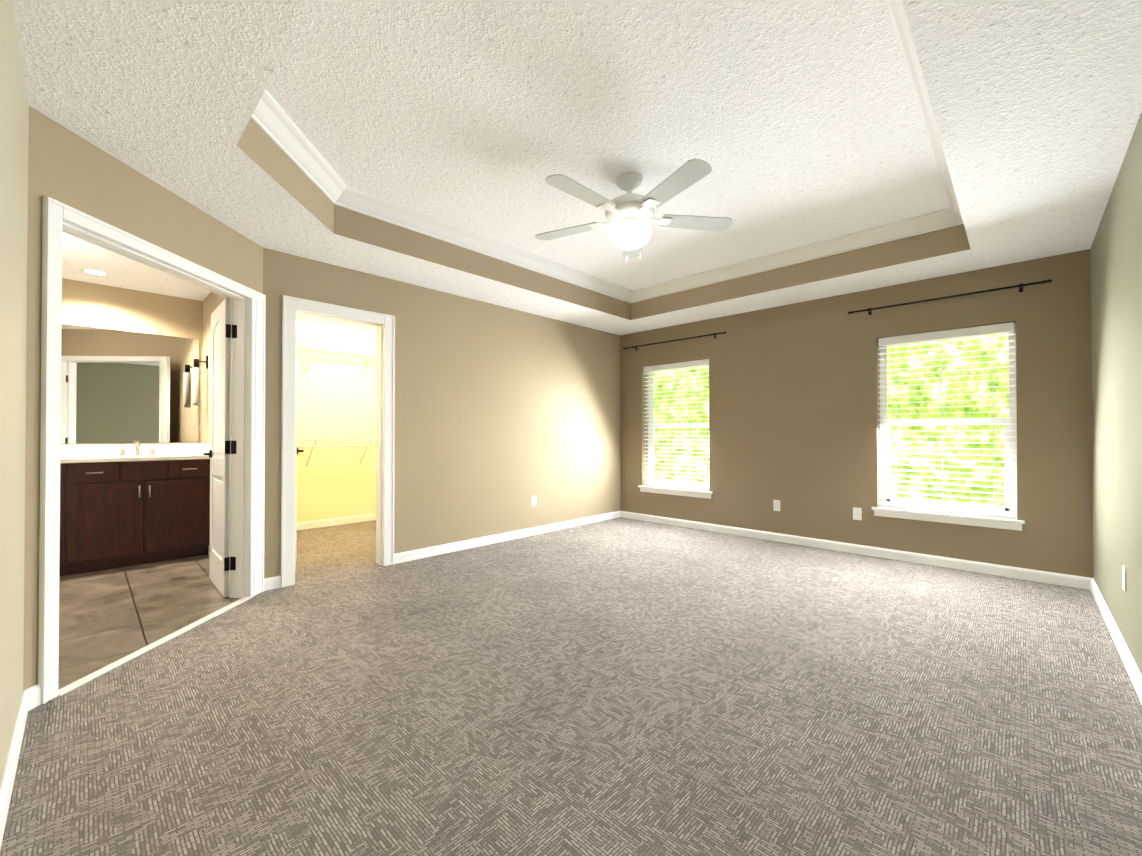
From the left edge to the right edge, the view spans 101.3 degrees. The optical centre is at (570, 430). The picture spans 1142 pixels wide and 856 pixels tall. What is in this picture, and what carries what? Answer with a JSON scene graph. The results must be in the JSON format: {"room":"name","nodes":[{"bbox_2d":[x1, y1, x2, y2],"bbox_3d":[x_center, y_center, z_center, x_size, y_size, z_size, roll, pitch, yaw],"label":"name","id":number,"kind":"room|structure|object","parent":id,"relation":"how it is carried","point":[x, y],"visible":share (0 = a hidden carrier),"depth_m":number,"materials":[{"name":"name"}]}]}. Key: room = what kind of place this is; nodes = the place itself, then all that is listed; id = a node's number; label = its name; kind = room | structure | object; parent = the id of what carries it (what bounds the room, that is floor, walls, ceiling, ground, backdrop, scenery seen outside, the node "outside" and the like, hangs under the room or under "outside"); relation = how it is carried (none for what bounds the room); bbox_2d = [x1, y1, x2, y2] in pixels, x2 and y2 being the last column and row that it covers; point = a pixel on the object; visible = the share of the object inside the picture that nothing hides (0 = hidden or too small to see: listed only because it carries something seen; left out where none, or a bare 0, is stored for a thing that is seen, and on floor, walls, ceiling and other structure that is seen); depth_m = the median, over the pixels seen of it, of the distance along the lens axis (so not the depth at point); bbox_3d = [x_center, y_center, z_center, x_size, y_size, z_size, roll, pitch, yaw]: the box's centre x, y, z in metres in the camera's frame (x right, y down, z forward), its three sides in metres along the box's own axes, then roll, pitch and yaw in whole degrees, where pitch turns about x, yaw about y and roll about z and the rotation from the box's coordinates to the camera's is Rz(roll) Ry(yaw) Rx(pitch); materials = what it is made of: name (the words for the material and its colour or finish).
{"room":"empty bedroom","nodes":[
{"label":"empty bedroom","id":0,"kind":"room"},
{"bbox_2d":[0,0,28,786],"bbox_3d":[-1.062,-0.133,0.715,3.250,2.500,0.120,0,-1,44],"label":"wall","id":1,"kind":"structure","parent":0,"point":[14,120],"depth_m":1.52,"materials":[{"name":"paint"}]},
{"bbox_2d":[61,278,202,444],"bbox_3d":[-4.620,-0.108,3.775,0.120,2.500,2.600,0,-1,44],"label":"wall","id":2,"kind":"structure","parent":0,"point":[87,304],"depth_m":4.31,"materials":[{"name":"paint"}]},
{"bbox_2d":[60,445,198,456],"bbox_3d":[-4.423,0.173,3.870,0.022,0.100,2.174,0,-1,44],"label":"backsplash","id":3,"kind":"structure","parent":2,"relation":"attached to","point":[66,450],"depth_m":4.19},
{"bbox_2d":[61,324,198,443],"bbox_3d":[-4.438,-0.397,3.872,0.005,1.020,2.150,0,-1,44],"label":"bathroom mirror","id":4,"kind":"object","parent":2,"relation":"attached to","point":[118,386],"visible":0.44,"depth_m":4.27,"materials":[{"name":"clear glass"}]},
{"bbox_2d":[23,106,262,690],"bbox_3d":[-2.252,-0.117,2.621,0.120,2.500,1.513,0,0,0],"label":"wall","id":5,"kind":"structure","parent":0,"point":[66,166],"depth_m":2.09,"materials":[{"name":"paint"}]},
{"bbox_2d":[38,196,265,703],"bbox_3d":[-2.249,0.083,2.628,0.173,2.100,1.391,0,0,0],"label":"door frame","id":6,"kind":"structure","parent":5,"relation":"attached to","point":[247,459],"depth_m":2.44,"materials":[{"name":"white wood"}]},
{"bbox_2d":[203,298,232,596],"bbox_3d":[-2.535,0.117,3.389,0.603,2.020,0.143,0,-1,44],"label":"bathroom door","id":7,"kind":"structure","parent":5,"relation":"in","point":[220,563],"depth_m":3.30,"materials":[{"name":"white wood"}]},
{"bbox_2d":[232,325,236,569],"bbox_3d":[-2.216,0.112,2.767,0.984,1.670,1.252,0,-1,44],"label":"hinge leaves","id":8,"kind":"object","parent":5,"relation":"attached to","point":[234,447],"visible":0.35,"depth_m":3.19,"materials":[{"name":"brown metal"}]},
{"bbox_2d":[264,577,271,586],"bbox_3d":[-2.958,1.103,4.152,2.020,0.084,0.014,0,-1,44],"label":"baseboard","id":9,"kind":"structure","parent":5,"relation":"attached to","point":[267,581],"depth_m":3.34,"materials":[{"name":"white wood"}]},
{"bbox_2d":[202,292,229,443],"bbox_3d":[-3.042,-0.105,4.147,2.220,2.500,0.124,0,-1,44],"label":"wall","id":10,"kind":"structure","parent":0,"point":[212,301],"depth_m":4.50,"materials":[{"name":"paint"}]},
{"bbox_2d":[192,355,207,405],"bbox_3d":[-3.514,-0.472,4.438,0.070,0.480,0.114,0,-1,44],"label":"sconce","id":11,"kind":"object","parent":10,"relation":"attached to","point":[195,384],"visible":1,"depth_m":4.40,"materials":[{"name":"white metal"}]},
{"bbox_2d":[199,445,209,452],"bbox_3d":[-3.476,0.178,4.453,0.535,0.100,0.020,0,-1,44],"label":"backsplash","id":12,"kind":"structure","parent":10,"relation":"attached to","point":[202,448],"depth_m":4.43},
{"bbox_2d":[297,320,376,522],"bbox_3d":[-2.989,-0.092,5.716,0.120,2.500,2.220,0,-1,44],"label":"wall","id":13,"kind":"structure","parent":0,"point":[336,396],"depth_m":5.74,"materials":[{"name":"beige paint"}]},
{"bbox_2d":[297,438,375,466],"bbox_3d":[-2.868,0.264,5.514,0.332,0.325,2.080,0,-1,44],"label":"closet shelf","id":14,"kind":"object","parent":13,"relation":"attached to","point":[315,445],"visible":0.46,"depth_m":5.45,"materials":[{"name":"white metal"}]},
{"bbox_2d":[297,513,375,529],"bbox_3d":[-2.981,1.116,5.618,0.014,0.084,2.096,0,-1,44],"label":"baseboard","id":15,"kind":"structure","parent":13,"relation":"attached to","point":[367,517],"depth_m":5.72,"materials":[{"name":"white wood"}]},
{"bbox_2d":[298,340,376,377],"bbox_3d":[-2.868,-0.836,5.523,0.332,0.325,2.080,0,-1,44],"label":"closet shelf","id":16,"kind":"object","parent":13,"relation":"attached to","point":[345,350],"visible":0.38,"depth_m":5.52,"materials":[{"name":"white metal"}]},
{"bbox_2d":[263,248,619,578],"bbox_3d":[-0.829,-0.099,4.832,0.120,2.500,4.180,0,-1,44],"label":"wall","id":17,"kind":"structure","parent":0,"point":[502,415],"depth_m":4.61,"materials":[{"name":"paint"}]},
{"bbox_2d":[295,320,303,568],"bbox_3d":[-2.278,0.121,3.870,0.649,2.020,0.275,0,-1,44],"label":"closet door","id":18,"kind":"structure","parent":17,"relation":"in","point":[297,451],"depth_m":4.08,"materials":[{"name":"white wood"}]},
{"bbox_2d":[281,295,394,587],"bbox_3d":[-1.860,0.080,3.759,0.166,2.125,0.845,0,-1,44],"label":"trim","id":19,"kind":"structure","parent":17,"relation":"attached to","point":[292,307],"depth_m":3.76,"materials":[{"name":"white wood"}]},
{"bbox_2d":[394,511,619,563],"bbox_3d":[-0.436,1.112,5.135,0.014,0.084,3.125,0,-1,44],"label":"baseboard","id":20,"kind":"structure","parent":17,"relation":"attached to","point":[401,557],"depth_m":4.77,"materials":[{"name":"white wood"}]},
{"bbox_2d":[531,495,535,505],"bbox_3d":[-0.408,0.779,5.170,0.008,0.114,0.070,0,-1,44],"label":"electrical outlet","id":21,"kind":"object","parent":17,"relation":"attached to","point":[533,500],"visible":1,"depth_m":5.16,"materials":[{"name":"white plastic"}]},
{"bbox_2d":[0,517,1141,855],"bbox_3d":[-0.909,1.187,3.165,6.640,0.100,6.880,0,-1,44],"label":"floor","id":22,"kind":"structure","parent":0,"point":[622,687],"depth_m":1.88,"materials":[{"name":"carpet"}]},
{"bbox_2d":[59,457,209,575],"bbox_3d":[-4.225,0.699,3.672,0.571,0.885,2.170,0,-1,44],"label":"bathroom vanity","id":23,"kind":"object","parent":22,"relation":"on","point":[125,505],"depth_m":3.91,"materials":[{"name":"brown wood"}]},
{"bbox_2d":[60,453,208,460],"bbox_3d":[-4.228,0.239,3.682,0.562,0.035,2.174,0,-1,44],"label":"countertop","id":24,"kind":"structure","parent":23,"relation":"on","point":[126,456],"depth_m":3.96,"materials":[{"name":"white stone"}]},
{"bbox_2d":[11,0,1141,334],"bbox_3d":[-0.889,-1.582,3.217,6.850,0.560,7.110,0,-1,44],"label":"ceiling","id":25,"kind":"structure","parent":0,"point":[795,122],"depth_m":2.31,"materials":[{"name":"paint"}]},
{"bbox_2d":[80,269,109,275],"bbox_3d":[-3.900,-1.294,3.841,0.170,0.005,0.170,0,-1,44],"label":"recessed light","id":26,"kind":"object","parent":25,"relation":"in","point":[95,272],"visible":0.98,"depth_m":3.85,"materials":[{"name":"white"}]},
{"bbox_2d":[251,0,962,302],"bbox_3d":[0.420,-1.551,2.998,3.020,0.106,3.930,0,-1,44],"label":"crown molding","id":27,"kind":"structure","parent":25,"relation":"attached to","point":[272,120],"depth_m":3.49,"materials":[{"name":"white wood"}]},
{"bbox_2d":[535,159,732,261],"bbox_3d":[0.336,-1.352,2.960,1.323,0.504,1.273,0,-1,44],"label":"fan","id":28,"kind":"object","parent":25,"relation":"hanging from","point":[630,214],"visible":1,"depth_m":2.89,"materials":[{"name":"white painted metal"},{"name":"white painted wood"},{"name":"frosted glass"}]},
{"bbox_2d":[620,249,1092,577],"bbox_3d":[2.264,-0.098,4.897,4.490,2.500,0.200,0,-1,44],"label":"wall","id":29,"kind":"structure","parent":0,"point":[794,408],"depth_m":4.38,"materials":[{"name":"paint"}]},
{"bbox_2d":[623,331,725,349],"bbox_3d":[1.225,-1.079,5.707,1.432,0.065,0.082,0,-1,44],"label":"curtain rod","id":30,"kind":"object","parent":29,"relation":"attached to","point":[714,334],"visible":1,"depth_m":5.61,"materials":[{"name":"black metal"}]},
{"bbox_2d":[638,485,711,498],"bbox_3d":[1.289,0.749,5.755,1.018,0.079,0.165,0,-1,44],"label":"window sill","id":31,"kind":"structure","parent":29,"relation":"attached to","point":[678,491],"depth_m":5.68,"materials":[{"name":"white wood"}]},
{"bbox_2d":[644,359,708,490],"bbox_3d":[1.324,-0.059,5.798,0.938,1.545,0.184,0,-1,44],"label":"window","id":32,"kind":"structure","parent":29,"relation":"in","point":[651,439],"depth_m":5.81,"materials":[{"name":"white plastic"}]},
{"bbox_2d":[773,500,779,510],"bbox_3d":[2.138,0.781,4.866,0.070,0.114,0.008,0,-1,44],"label":"electrical outlet","id":33,"kind":"object","parent":29,"relation":"attached to","point":[776,505],"visible":1,"depth_m":4.87,"materials":[{"name":"white plastic"}]},
{"bbox_2d":[620,511,1087,588],"bbox_3d":[2.179,1.109,4.820,4.220,0.084,0.014,0,-1,44],"label":"baseboard","id":34,"kind":"structure","parent":29,"relation":"attached to","point":[1081,582],"depth_m":4.18,"materials":[{"name":"white wood"}]},
{"bbox_2d":[853,507,861,519],"bbox_3d":[2.663,0.777,4.360,0.070,0.114,0.010,0,-1,44],"label":"electrical outlet","id":35,"kind":"object","parent":29,"relation":"attached to","point":[857,513],"visible":1,"depth_m":4.36,"materials":[{"name":"white plastic"}]},
{"bbox_2d":[878,322,1016,518],"bbox_3d":[3.182,-0.073,4.012,0.920,1.545,0.184,0,-1,44],"label":"window","id":36,"kind":"structure","parent":29,"relation":"in","point":[1009,508],"depth_m":3.95,"materials":[{"name":"white plastic"}]},
{"bbox_2d":[872,507,1024,530],"bbox_3d":[3.147,0.735,3.969,1.000,0.079,0.165,0,-1,44],"label":"window sill","id":37,"kind":"structure","parent":29,"relation":"attached to","point":[981,521],"depth_m":3.88,"materials":[{"name":"white wood"}]},
{"bbox_2d":[848,279,1051,314],"bbox_3d":[3.078,-1.094,3.926,1.332,0.065,0.082,0,-1,44],"label":"curtain rod","id":38,"kind":"object","parent":29,"relation":"attached to","point":[1020,286],"visible":1,"depth_m":3.82,"materials":[{"name":"black metal"}]},
{"bbox_2d":[1090,111,1141,673],"bbox_3d":[1.940,-0.127,1.407,0.120,2.500,5.280,0,-1,44],"label":"wall","id":39,"kind":"structure","parent":0,"point":[1116,304],"depth_m":2.39,"materials":[{"name":"paint"}]},
{"bbox_2d":[1088,577,1141,703],"bbox_3d":[1.934,1.081,1.487,0.014,0.084,5.160,0,-1,44],"label":"baseboard","id":40,"kind":"structure","parent":39,"relation":"attached to","point":[1133,671],"depth_m":2.39,"materials":[{"name":"white"}]},
{"bbox_2d":[1122,566,1125,591],"bbox_3d":[2.725,0.730,2.310,0.008,0.114,0.070,0,-1,44],"label":"electrical outlet","id":41,"kind":"object","parent":39,"relation":"attached to","point":[1124,578],"visible":0.98,"depth_m":2.29,"materials":[{"name":"white plastic"}]},
{"label":"outside","id":42,"kind":"structure","parent":0,"visible":0},
{"bbox_2d":[653,333,1008,505],"bbox_3d":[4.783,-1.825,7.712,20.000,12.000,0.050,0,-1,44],"label":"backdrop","id":43,"kind":"structure","parent":42,"point":[695,415],"depth_m":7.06,"materials":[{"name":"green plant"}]}
]}

